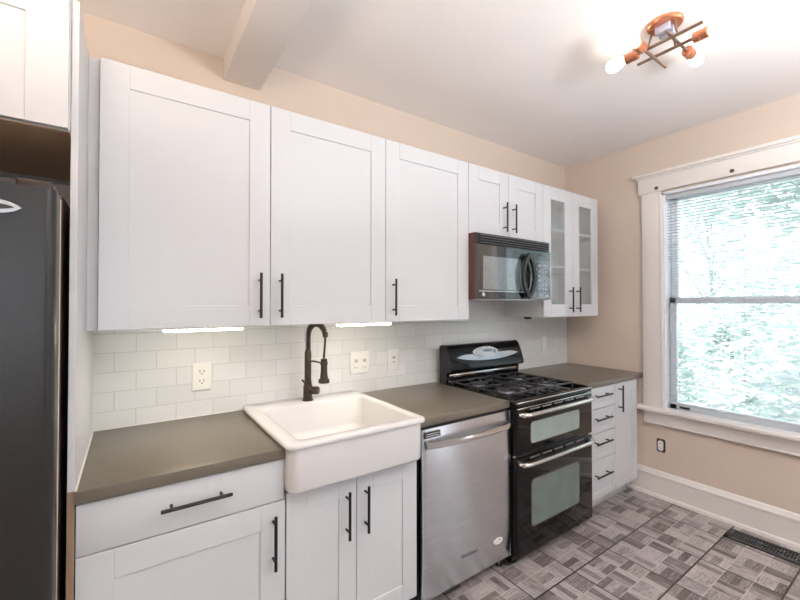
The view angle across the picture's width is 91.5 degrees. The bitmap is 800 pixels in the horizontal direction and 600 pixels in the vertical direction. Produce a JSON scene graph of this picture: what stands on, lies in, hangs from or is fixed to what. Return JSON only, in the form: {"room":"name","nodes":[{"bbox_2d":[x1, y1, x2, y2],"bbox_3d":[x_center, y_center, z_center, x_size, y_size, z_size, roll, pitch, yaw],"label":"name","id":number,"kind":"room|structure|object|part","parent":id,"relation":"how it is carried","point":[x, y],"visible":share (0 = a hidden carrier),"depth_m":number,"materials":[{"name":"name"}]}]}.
{"room":"kitchen","nodes":[
{"label":"kitchen","id":0,"kind":"room"},
{"bbox_2d":[0,11,564,206],"bbox_3d":[-0.308,0.070,2.386,4.632,2.797,0.150,1,-1,-35],"label":"wall","id":1,"kind":"structure","parent":0,"point":[107,39],"depth_m":2.18,"materials":[{"name":"beige paint"}]},
{"bbox_2d":[0,0,71,185],"bbox_3d":[-1.402,-0.660,1.113,0.764,0.384,0.710,1,-1,-35],"label":"upper cabinet","id":2,"kind":"object","parent":1,"relation":"attached to","point":[36,35],"visible":0.76,"depth_m":1.05,"materials":[{"name":"wood"}]},
{"bbox_3d":[-1.071,-0.661,0.970,0.379,0.378,0.019,1,-1,-35],"label":"door","id":3,"kind":"part","parent":2,"relation":"part of","materials":[{"name":"white paint"}]},
{"bbox_2d":[98,57,270,330],"bbox_3d":[-0.891,-0.368,1.647,0.588,0.955,0.390,1,-1,-35],"label":"upper cabinet","id":4,"kind":"object","parent":1,"relation":"attached to","point":[184,237],"visible":1,"depth_m":1.50,"materials":[{"name":"wood"}]},
{"bbox_2d":[86,56,99,330],"bbox_3d":[-1.167,-0.369,1.499,0.030,0.957,0.338,1,-1,-35],"label":"cabinet filler","id":5,"kind":"structure","parent":4,"relation":"attached to","point":[94,63],"depth_m":1.36,"materials":[{"name":"white paint"}]},
{"bbox_2d":[162,326,243,331],"bbox_3d":[-0.791,0.117,1.579,0.292,0.015,0.042,1,-1,-35],"label":"light","id":6,"kind":"object","parent":4,"relation":"attached to","point":[234,327],"visible":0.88,"depth_m":1.56,"materials":[{"name":"white plastic"}]},
{"bbox_2d":[163,328,242,331],"bbox_3d":[-0.791,0.120,1.579,0.286,0.009,0.038,1,-1,-35],"label":"diffuser","id":7,"kind":"object","parent":6,"relation":"attached to","point":[167,329],"depth_m":1.54,"materials":[{"name":"white plastic"}]},
{"bbox_3d":[-0.588,-0.019,1.640,0.011,0.190,0.041,1,-1,-35],"label":"handle","id":8,"kind":"part","parent":4,"relation":"part of","materials":[{"name":"black metal"}]},
{"bbox_2d":[270,106,384,324],"bbox_3d":[-0.406,-0.363,1.983,0.590,0.955,0.390,1,-1,-35],"label":"upper cabinet","id":9,"kind":"object","parent":1,"relation":"attached to","point":[327,180],"visible":0.95,"depth_m":1.84,"materials":[{"name":"wood"}]},
{"bbox_3d":[-0.515,-0.019,1.690,0.011,0.190,0.041,1,-1,-35],"label":"handle","id":10,"kind":"part","parent":9,"relation":"part of","materials":[{"name":"black metal"}]},
{"bbox_2d":[336,322,391,325],"bbox_3d":[-0.181,0.123,2.001,0.307,0.015,0.042,1,-1,-35],"label":"light","id":11,"kind":"object","parent":9,"relation":"attached to","point":[369,323],"visible":0.88,"depth_m":1.97,"materials":[{"name":"white plastic"}]},
{"bbox_2d":[92,301,566,430],"bbox_3d":[0.121,0.287,2.584,3.396,0.580,0.009,1,-1,-35],"label":"backsplash","id":12,"kind":"structure","parent":1,"relation":"attached to","point":[140,376],"depth_m":2.02,"materials":[{"name":"white tile"}]},
{"bbox_2d":[192,362,210,390],"bbox_3d":[-0.935,0.360,1.839,0.082,0.130,0.010,1,-1,-35],"label":"wall outlet","id":13,"kind":"object","parent":12,"relation":"attached to","point":[201,372],"visible":1,"depth_m":1.83,"materials":[{"name":"white plastic"}]},
{"bbox_2d":[197,378,205,384],"bbox_3d":[-0.934,0.383,1.836,0.036,0.033,0.004,1,-1,-35],"label":"socket","id":14,"kind":"object","parent":13,"relation":"attached to","point":[200,381],"depth_m":1.83,"materials":[{"name":"white plastic"}]},
{"bbox_2d":[198,368,205,375],"bbox_3d":[-0.934,0.339,1.837,0.036,0.033,0.004,1,-1,-35],"label":"socket","id":15,"kind":"object","parent":13,"relation":"attached to","point":[201,371],"depth_m":1.84,"materials":[{"name":"white plastic"}]},
{"bbox_2d":[350,351,368,373],"bbox_3d":[-0.238,0.372,2.321,0.130,0.130,0.011,1,-1,-35],"label":"light switch","id":16,"kind":"object","parent":12,"relation":"attached to","point":[359,361],"visible":1,"depth_m":2.32,"materials":[{"name":"white plastic"}]},
{"bbox_2d":[387,348,398,370],"bbox_3d":[-0.042,0.374,2.458,0.088,0.134,0.011,1,-1,-35],"label":"light switch","id":17,"kind":"object","parent":12,"relation":"attached to","point":[392,354],"visible":1,"depth_m":2.45,"materials":[{"name":"white plastic"}]},
{"bbox_2d":[541,337,545,350],"bbox_3d":[1.234,0.376,3.343,0.072,0.120,0.009,1,-1,-35],"label":"light switch","id":18,"kind":"object","parent":12,"relation":"attached to","point":[543,339],"visible":1,"depth_m":3.33,"materials":[{"name":"white plastic"}]},
{"bbox_2d":[385,139,468,321],"bbox_3d":[0.083,-0.359,2.322,0.595,0.955,0.390,1,-1,-35],"label":"upper cabinet","id":19,"kind":"object","parent":1,"relation":"attached to","point":[426,192],"visible":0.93,"depth_m":2.18,"materials":[{"name":"wood"}]},
{"bbox_3d":[-0.027,-0.014,2.029,0.011,0.190,0.041,1,-1,-35],"label":"handle","id":20,"kind":"part","parent":19,"relation":"part of","materials":[{"name":"black metal"}]},
{"bbox_2d":[468,163,542,241],"bbox_3d":[0.629,-0.618,2.709,0.737,0.427,0.399,1,-1,-35],"label":"upper cabinet","id":21,"kind":"object","parent":1,"relation":"attached to","point":[499,203],"visible":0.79,"depth_m":2.54,"materials":[{"name":"wood"}]},
{"bbox_3d":[0.563,-0.621,2.481,0.366,0.426,0.019,1,-1,-35],"label":"door","id":22,"kind":"part","parent":21,"relation":"part of","materials":[{"name":"white paint"}]},
{"bbox_3d":[0.687,-0.536,2.530,0.011,0.190,0.041,1,-1,-35],"label":"handle","id":23,"kind":"part","parent":21,"relation":"part of","materials":[{"name":"black metal"}]},
{"bbox_2d":[468,232,550,300],"bbox_3d":[0.649,-0.200,2.675,0.732,0.404,0.447,1,-1,-35],"label":"microwave","id":24,"kind":"object","parent":21,"relation":"attached to","point":[500,268],"visible":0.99,"depth_m":2.47,"materials":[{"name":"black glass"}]},
{"bbox_3d":[0.638,-0.001,2.689,0.692,0.006,0.370,1,-1,-35],"label":"plate","id":25,"kind":"part","parent":24,"relation":"part of","materials":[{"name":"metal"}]},
{"bbox_3d":[0.671,-0.170,2.472,0.534,0.327,0.021,1,-1,-35],"label":"door","id":26,"kind":"part","parent":24,"relation":"part of","materials":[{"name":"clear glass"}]},
{"bbox_3d":[0.840,-0.157,2.557,0.144,0.300,0.036,1,-1,-35],"label":"handle","id":27,"kind":"part","parent":24,"relation":"part of","materials":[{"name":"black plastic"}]},
{"bbox_3d":[0.972,-0.167,2.681,0.192,0.327,0.020,1,-1,-35],"label":"control panel","id":28,"kind":"part","parent":24,"relation":"part of","materials":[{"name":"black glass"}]},
{"bbox_3d":[0.760,-0.535,2.581,0.011,0.190,0.041,1,-1,-35],"label":"handle","id":29,"kind":"part","parent":21,"relation":"part of","materials":[{"name":"black metal"}]},
{"bbox_3d":[0.867,-0.618,2.691,0.366,0.426,0.019,1,-1,-35],"label":"door","id":30,"kind":"part","parent":21,"relation":"part of","materials":[{"name":"white paint"}]},
{"bbox_2d":[505,184,597,316],"bbox_3d":[1.236,-0.349,3.121,0.730,0.955,0.390,1,-1,-35],"label":"upper cabinet","id":31,"kind":"object","parent":1,"relation":"attached to","point":[570,229],"visible":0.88,"depth_m":3.04,"materials":[{"name":"wood"}]},
{"bbox_3d":[1.169,-0.352,2.897,0.363,0.954,0.019,1,-1,-35],"label":"door","id":32,"kind":"part","parent":31,"relation":"part of","materials":[{"name":"white paint"}]},
{"bbox_2d":[551,265,589,273],"bbox_3d":[1.223,-0.244,3.139,0.692,0.016,0.323,1,-1,-35],"label":"shelf","id":33,"kind":"object","parent":31,"relation":"attached to","point":[568,268],"depth_m":3.03,"materials":[{"name":"wood"}]},
{"bbox_2d":[551,228,589,242],"bbox_3d":[1.223,-0.517,3.143,0.692,0.016,0.323,1,-1,-35],"label":"shelf","id":34,"kind":"object","parent":31,"relation":"attached to","point":[557,235],"depth_m":3.04,"materials":[{"name":"wood"}]},
{"bbox_3d":[1.299,-0.003,2.947,0.011,0.190,0.041,1,-1,-35],"label":"handle","id":35,"kind":"part","parent":31,"relation":"part of","materials":[{"name":"black metal"}]},
{"bbox_3d":[1.377,-0.002,3.002,0.011,0.190,0.041,1,-1,-35],"label":"handle","id":36,"kind":"part","parent":31,"relation":"part of","materials":[{"name":"black metal"}]},
{"bbox_3d":[1.470,-0.349,3.106,0.363,0.954,0.019,1,-1,-35],"label":"door","id":37,"kind":"part","parent":31,"relation":"part of","materials":[{"name":"white paint"}]},
{"bbox_2d":[76,0,799,167],"bbox_3d":[0.788,-1.286,0.821,4.632,0.165,4.000,1,-1,-35],"label":"ceiling","id":38,"kind":"structure","parent":0,"point":[529,77],"depth_m":2.01,"materials":[{"name":"paint"}]},
{"bbox_2d":[223,0,313,89],"bbox_3d":[0.254,-1.188,0.450,0.173,0.171,3.700,1,-1,-35],"label":"ceiling beam","id":39,"kind":"structure","parent":38,"relation":"attached to","point":[263,29],"depth_m":1.63,"materials":[{"name":"paint"}]},
{"bbox_2d":[606,11,735,72],"bbox_3d":[1.210,-1.169,1.778,0.444,0.135,0.331,0,-1,11],"label":"ceiling lamp","id":40,"kind":"object","parent":38,"relation":"attached to","point":[664,26],"visible":1,"depth_m":1.72,"materials":[{"name":"orange metal"}]},
{"bbox_2d":[606,50,639,72],"bbox_3d":[1.066,-1.143,1.869,0.062,0.062,0.150,1,-1,-35],"label":"socket","id":41,"kind":"object","parent":40,"relation":"attached to","point":[615,64],"depth_m":1.86,"materials":[{"name":"orange metal"}]},
{"bbox_2d":[622,30,647,53],"bbox_3d":[1.035,-1.133,1.716,0.150,0.062,0.062,1,-1,-35],"label":"socket","id":42,"kind":"object","parent":40,"relation":"attached to","point":[631,39],"depth_m":1.69,"materials":[{"name":"orange metal"}]},
{"bbox_3d":[1.139,-1.181,1.775,0.029,0.084,0.009,-1,-1,38],"label":"stem","id":43,"kind":"part","parent":40,"relation":"part of","materials":[{"name":"gold metal"}]},
{"bbox_3d":[1.191,-1.132,1.824,0.240,0.014,0.014,1,-1,-35],"label":"rod","id":44,"kind":"part","parent":40,"relation":"part of","materials":[{"name":"gold metal"}]},
{"bbox_3d":[1.220,-1.144,1.800,0.014,0.014,0.230,1,-1,-35],"label":"rod","id":45,"kind":"part","parent":40,"relation":"part of","materials":[{"name":"gold metal"}]},
{"bbox_3d":[1.177,-1.145,1.709,0.014,0.014,0.250,1,-1,-35],"label":"rod","id":46,"kind":"part","parent":40,"relation":"part of","materials":[{"name":"gold metal"}]},
{"bbox_3d":[1.194,-1.183,1.689,0.009,0.084,0.027,0,-1,-13],"label":"stem","id":47,"kind":"part","parent":40,"relation":"part of","materials":[{"name":"gold metal"}]},
{"bbox_3d":[1.236,-1.157,1.742,0.230,0.014,0.014,1,-1,-35],"label":"rod","id":48,"kind":"part","parent":40,"relation":"part of","materials":[{"name":"gold metal"}]},
{"bbox_2d":[681,45,704,66],"bbox_3d":[1.389,-1.155,1.847,0.150,0.062,0.062,1,-1,-35],"label":"socket","id":49,"kind":"object","parent":40,"relation":"attached to","point":[694,57],"depth_m":1.83,"materials":[{"name":"orange metal"}]},
{"bbox_2d":[692,14,735,43],"bbox_3d":[1.326,-1.146,1.648,0.062,0.062,0.150,1,-1,-35],"label":"socket","id":50,"kind":"object","parent":40,"relation":"attached to","point":[725,23],"depth_m":1.62,"materials":[{"name":"orange metal"}]},
{"bbox_2d":[409,487,799,599],"bbox_3d":[0.788,1.508,0.785,4.632,0.120,4.000,1,-1,-35],"label":"floor","id":51,"kind":"structure","parent":0,"point":[634,544],"depth_m":2.15,"materials":[{"name":"tile"}]},
{"bbox_2d":[0,177,69,599],"bbox_3d":[-1.359,0.565,1.019,0.758,1.732,0.780,1,-1,-35],"label":"refrigerator","id":52,"kind":"object","parent":51,"relation":"on","point":[34,216],"visible":0.97,"depth_m":0.95,"materials":[{"name":"black metal"}]},
{"bbox_2d":[66,0,92,599],"bbox_3d":[-1.102,0.303,1.355,0.016,2.305,0.634,1,-1,-35],"label":"end panel","id":53,"kind":"object","parent":51,"relation":"on","point":[80,357],"visible":0.7,"depth_m":1.12,"materials":[{"name":"white paint"}]},
{"bbox_2d":[75,459,284,599],"bbox_3d":[-0.834,1.019,1.502,0.600,0.876,0.663,1,-1,-35],"label":"base cabinet","id":54,"kind":"object","parent":51,"relation":"on","point":[219,536],"visible":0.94,"depth_m":1.26,"materials":[{"name":"wood"}]},
{"bbox_2d":[74,410,284,505],"bbox_3d":[-0.846,0.562,1.517,0.594,0.036,0.637,1,-1,-35],"label":"countertop","id":55,"kind":"structure","parent":54,"relation":"on","point":[125,460],"depth_m":1.39,"materials":[{"name":"grey stone"}]},
{"bbox_2d":[75,431,93,491],"bbox_3d":[-1.088,0.539,1.351,0.005,0.004,0.626,1,-1,-35],"label":"caulk","id":56,"kind":"structure","parent":55,"relation":"on","point":[85,457],"depth_m":1.28,"materials":[{"name":"white plastic"}]},
{"bbox_2d":[94,409,239,431],"bbox_3d":[-1.032,0.544,1.773,0.578,0.005,0.004,1,-1,-35],"label":"caulk","id":57,"kind":"structure","parent":55,"relation":"on","point":[239,409],"depth_m":1.75,"materials":[{"name":"white plastic"}]},
{"bbox_2d":[243,390,424,493],"bbox_3d":[-0.332,0.617,1.834,0.633,0.186,0.694,1,-1,-35],"label":"sink","id":58,"kind":"object","parent":55,"relation":"in","point":[331,438],"visible":0.9,"depth_m":1.65,"materials":[{"name":"ceramic"}]},
{"bbox_2d":[301,324,328,401],"bbox_3d":[-0.434,0.317,2.010,0.178,0.418,0.110,0,-1,17],"label":"kitchen faucet","id":59,"kind":"object","parent":58,"relation":"on","point":[309,390],"visible":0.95,"depth_m":2.02,"materials":[{"name":"brown metal"}]},
{"bbox_3d":[-0.471,0.442,2.004,0.016,0.079,0.085,0,-1,34],"label":"lever","id":60,"kind":"part","parent":59,"relation":"part of","materials":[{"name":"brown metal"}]},
{"bbox_3d":[-0.426,0.317,1.993,0.141,0.016,0.039,0,-1,33],"label":"support arm","id":61,"kind":"part","parent":59,"relation":"part of","materials":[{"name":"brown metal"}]},
{"bbox_3d":[-0.675,0.656,1.273,0.592,0.147,0.019,1,-1,-35],"label":"drawer","id":62,"kind":"part","parent":54,"relation":"part of","materials":[{"name":"white paint"}]},
{"bbox_3d":[-0.651,0.648,1.255,0.205,0.012,0.041,1,-1,-35],"label":"handle","id":63,"kind":"part","parent":54,"relation":"part of","materials":[{"name":"black metal"}]},
{"bbox_3d":[-0.448,0.866,1.393,0.011,0.192,0.041,1,-1,-35],"label":"handle","id":64,"kind":"part","parent":54,"relation":"part of","materials":[{"name":"black metal"}]},
{"bbox_2d":[284,460,416,599],"bbox_3d":[-0.337,1.091,1.845,0.605,0.740,0.663,1,-1,-35],"label":"base cabinet","id":65,"kind":"object","parent":51,"relation":"on","point":[355,538],"visible":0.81,"depth_m":1.60,"materials":[{"name":"wood"}]},
{"bbox_3d":[-0.304,1.030,1.525,0.290,0.626,0.019,1,-1,-35],"label":"door","id":66,"kind":"part","parent":65,"relation":"part of","materials":[{"name":"white paint"}]},
{"bbox_3d":[-0.206,0.861,1.560,0.011,0.190,0.041,1,-1,-35],"label":"handle","id":67,"kind":"part","parent":65,"relation":"part of","materials":[{"name":"black metal"}]},
{"bbox_3d":[-0.135,0.861,1.610,0.011,0.190,0.041,1,-1,-35],"label":"handle","id":68,"kind":"part","parent":65,"relation":"part of","materials":[{"name":"black metal"}]},
{"bbox_3d":[-0.056,1.032,1.698,0.308,0.626,0.019,1,-1,-35],"label":"door","id":69,"kind":"part","parent":65,"relation":"part of","materials":[{"name":"white paint"}]},
{"bbox_2d":[411,408,512,599],"bbox_3d":[0.193,1.032,2.179,0.612,0.868,0.681,1,-1,-35],"label":"dishwasher","id":70,"kind":"object","parent":51,"relation":"on","point":[464,464],"visible":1,"depth_m":1.91,"materials":[{"name":"silver metal"}]},
{"bbox_2d":[363,382,509,426],"bbox_3d":[0.160,0.571,2.214,0.630,0.036,0.637,1,-1,-35],"label":"countertop","id":71,"kind":"structure","parent":70,"relation":"on","point":[436,402],"depth_m":2.12,"materials":[{"name":"grey stone"}]},
{"bbox_3d":[0.372,0.668,1.925,0.588,0.036,0.052,1,-1,-35],"label":"handle","id":72,"kind":"part","parent":70,"relation":"part of","materials":[{"name":"metal"}]},
{"bbox_2d":[440,340,594,564],"bbox_3d":[0.770,0.885,2.541,0.744,1.170,0.696,1,-1,-35],"label":"gas range","id":73,"kind":"object","parent":51,"relation":"on","point":[551,418],"visible":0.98,"depth_m":2.33,"materials":[{"name":"black metal"}]},
{"bbox_3d":[0.605,0.366,2.766,0.250,0.070,0.036,1,-1,-35],"label":"clock plate","id":74,"kind":"part","parent":73,"relation":"part of","materials":[{"name":"silver metal"}]},
{"bbox_2d":[446,374,590,407],"bbox_3d":[0.766,0.572,2.551,0.744,0.037,0.592,1,-1,-35],"label":"cooktop","id":75,"kind":"object","parent":73,"relation":"in","point":[522,390],"depth_m":2.45,"materials":[{"name":"black metal"}]},
{"bbox_3d":[0.925,0.724,2.320,0.738,0.254,0.039,1,-1,-35],"label":"oven door","id":76,"kind":"part","parent":73,"relation":"part of","materials":[{"name":"black metal"}]},
{"bbox_3d":[0.925,1.128,2.315,0.738,0.529,0.039,1,-1,-35],"label":"oven door","id":77,"kind":"part","parent":73,"relation":"part of","materials":[{"name":"black metal"}]},
{"bbox_3d":[0.945,0.621,2.280,0.711,0.026,0.062,1,-1,-35],"label":"handle","id":78,"kind":"part","parent":73,"relation":"part of","materials":[{"name":"metal"}]},
{"bbox_3d":[0.945,0.888,2.276,0.711,0.026,0.062,1,-1,-35],"label":"handle","id":79,"kind":"part","parent":73,"relation":"part of","materials":[{"name":"metal"}]},
{"bbox_2d":[588,379,636,506],"bbox_3d":[1.378,1.038,3.034,0.803,0.876,0.663,1,-1,-35],"label":"base cabinet","id":80,"kind":"object","parent":51,"relation":"on","point":[614,406],"visible":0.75,"depth_m":2.79,"materials":[{"name":"wood"}]},
{"bbox_2d":[518,363,642,388],"bbox_3d":[1.369,0.581,3.051,0.808,0.036,0.637,1,-1,-35],"label":"countertop","id":81,"kind":"structure","parent":80,"relation":"on","point":[592,376],"depth_m":2.98,"materials":[{"name":"grey stone"}]},
{"bbox_3d":[1.375,0.829,2.692,0.402,0.162,0.019,1,-1,-35],"label":"drawer","id":82,"kind":"part","parent":80,"relation":"part of","materials":[{"name":"white paint"}]},
{"bbox_3d":[1.375,0.671,2.694,0.402,0.142,0.019,1,-1,-35],"label":"drawer","id":83,"kind":"part","parent":80,"relation":"part of","materials":[{"name":"white paint"}]},
{"bbox_3d":[1.375,1.002,2.690,0.402,0.175,0.019,1,-1,-35],"label":"drawer","id":84,"kind":"part","parent":80,"relation":"part of","materials":[{"name":"white paint"}]},
{"bbox_3d":[1.375,1.226,2.687,0.402,0.263,0.019,1,-1,-35],"label":"drawer","id":85,"kind":"part","parent":80,"relation":"part of","materials":[{"name":"white paint"}]},
{"bbox_3d":[1.394,1.193,2.665,0.200,0.012,0.041,1,-1,-35],"label":"handle","id":86,"kind":"part","parent":80,"relation":"part of","materials":[{"name":"black metal"}]},
{"bbox_3d":[1.394,0.972,2.668,0.200,0.012,0.041,1,-1,-35],"label":"handle","id":87,"kind":"part","parent":80,"relation":"part of","materials":[{"name":"black metal"}]},
{"bbox_3d":[1.394,0.810,2.670,0.200,0.012,0.041,1,-1,-35],"label":"handle","id":88,"kind":"part","parent":80,"relation":"part of","materials":[{"name":"black metal"}]},
{"bbox_3d":[1.394,0.652,2.672,0.200,0.012,0.041,1,-1,-35],"label":"handle","id":89,"kind":"part","parent":80,"relation":"part of","materials":[{"name":"black metal"}]},
{"bbox_3d":[1.595,0.709,2.811,0.011,0.190,0.041,1,-1,-35],"label":"handle","id":90,"kind":"part","parent":80,"relation":"part of","materials":[{"name":"black metal"}]},
{"bbox_3d":[1.676,0.982,2.898,0.324,0.758,0.019,1,-1,-35],"label":"door","id":91,"kind":"part","parent":80,"relation":"part of","materials":[{"name":"white paint"}]},
{"bbox_2d":[723,528,799,565],"bbox_3d":[2.173,1.465,2.319,0.145,0.006,0.362,1,-1,-35],"label":"floor vent","id":92,"kind":"object","parent":51,"relation":"in","point":[789,555],"visible":1,"depth_m":2.32,"materials":[{"name":"black metal"}]},
{"bbox_2d":[565,94,799,513],"bbox_3d":[2.630,0.066,2.080,0.150,2.797,4.000,1,-1,-35],"label":"wall","id":93,"kind":"structure","parent":0,"point":[613,338],"depth_m":2.98,"materials":[{"name":"beige paint"}]},
{"bbox_2d":[657,438,664,452],"bbox_3d":[1.946,1.087,2.910,0.012,0.100,0.058,1,-1,-35],"label":"wall outlet","id":94,"kind":"object","parent":93,"relation":"attached to","point":[660,442],"visible":1,"depth_m":2.91,"materials":[{"name":"white plastic"}]},
{"bbox_2d":[658,440,663,450],"bbox_3d":[1.946,1.087,2.910,0.011,0.070,0.034,1,-1,-35],"label":"receptacle","id":95,"kind":"object","parent":94,"relation":"attached to","point":[660,442],"depth_m":2.91,"materials":[{"name":"white plastic"}]},
{"bbox_2d":[626,464,799,549],"bbox_3d":[2.556,1.365,2.012,0.030,0.198,3.700,1,-1,-35],"label":"baseboard","id":96,"kind":"structure","parent":93,"relation":"attached to","point":[771,522],"depth_m":2.60,"materials":[{"name":"paint"}]},
{"bbox_2d":[632,135,799,456],"bbox_3d":[2.259,-0.021,2.548,0.228,1.892,1.306,1,-1,-35],"label":"window","id":97,"kind":"structure","parent":93,"relation":"in","point":[658,328],"depth_m":2.85,"materials":[{"name":"paint"}]},
{"bbox_3d":[2.219,-0.005,2.519,0.026,1.630,1.201,1,-1,-35],"label":"casing","id":98,"kind":"part","parent":97,"relation":"part of","materials":[{"name":"paint"}]},
{"bbox_3d":[2.207,-0.893,2.523,0.054,0.147,1.306,1,-1,-35],"label":"head casing","id":99,"kind":"part","parent":97,"relation":"part of","materials":[{"name":"paint"}]},
{"bbox_2d":[666,168,799,426],"bbox_3d":[2.241,-0.013,2.537,0.037,1.542,0.880,1,-1,-35],"label":"mini blind","id":100,"kind":"object","parent":97,"relation":"attached to","point":[793,172],"visible":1,"depth_m":2.57,"materials":[{"name":"white plastic"}]},
{"bbox_3d":[2.244,-0.002,2.538,0.026,1.505,0.732,1,-1,-35],"label":"ladder cord","id":101,"kind":"part","parent":100,"relation":"part of","materials":[{"name":"white fabric"}]},
{"bbox_3d":[2.244,0.751,2.529,0.022,0.014,0.880,1,-1,-35],"label":"rail","id":102,"kind":"part","parent":100,"relation":"part of","materials":[{"name":"white plastic"}]},
{"bbox_3d":[2.286,0.392,2.563,0.032,0.829,0.884,1,-1,-35],"label":"sash","id":103,"kind":"part","parent":97,"relation":"part of","materials":[{"name":"plastic"}]},
{"bbox_3d":[2.315,-0.381,2.592,0.032,0.809,0.884,1,-1,-35],"label":"sash","id":104,"kind":"part","parent":97,"relation":"part of","materials":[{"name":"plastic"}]},
{"label":"outside","id":105,"kind":"structure","parent":0,"visible":0},
{"bbox_2d":[678,342,799,422],"bbox_3d":[12.068,2.270,8.410,22.550,0.050,32.000,1,-1,-35],"label":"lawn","id":106,"kind":"structure","parent":105,"point":[762,365],"depth_m":10.09,"materials":[{"name":"plant"}]},
{"bbox_2d":[678,292,729,406],"bbox_3d":[3.619,1.048,5.494,1.822,2.324,1.834,1,-1,-35],"label":"tree","id":107,"kind":"object","parent":106,"relation":"on","point":[686,318],"visible":0.23,"depth_m":5.08,"materials":[{"name":"green plant"}]},
{"bbox_2d":[678,282,781,412],"bbox_3d":[6.243,0.951,7.559,2.504,2.570,1.556,1,-1,-35],"label":"tree","id":108,"kind":"object","parent":106,"relation":"on","point":[728,335],"visible":0.51,"depth_m":7.33,"materials":[{"name":"green plant"}]},
{"bbox_2d":[678,189,799,388],"bbox_3d":[8.092,-1.650,9.992,3.474,7.830,3.428,0,-1,9],"label":"tree","id":109,"kind":"object","parent":106,"relation":"on","point":[711,280],"visible":0.21,"depth_m":9.53,"materials":[{"name":"green plant"}]},
{"bbox_2d":[681,179,799,422],"bbox_3d":[6.386,-0.727,5.034,3.576,5.993,3.672,0,-1,2],"label":"tree","id":110,"kind":"object","parent":106,"relation":"on","point":[794,338],"visible":0.43,"depth_m":5.86,"materials":[{"name":"green plant"}]}
]}

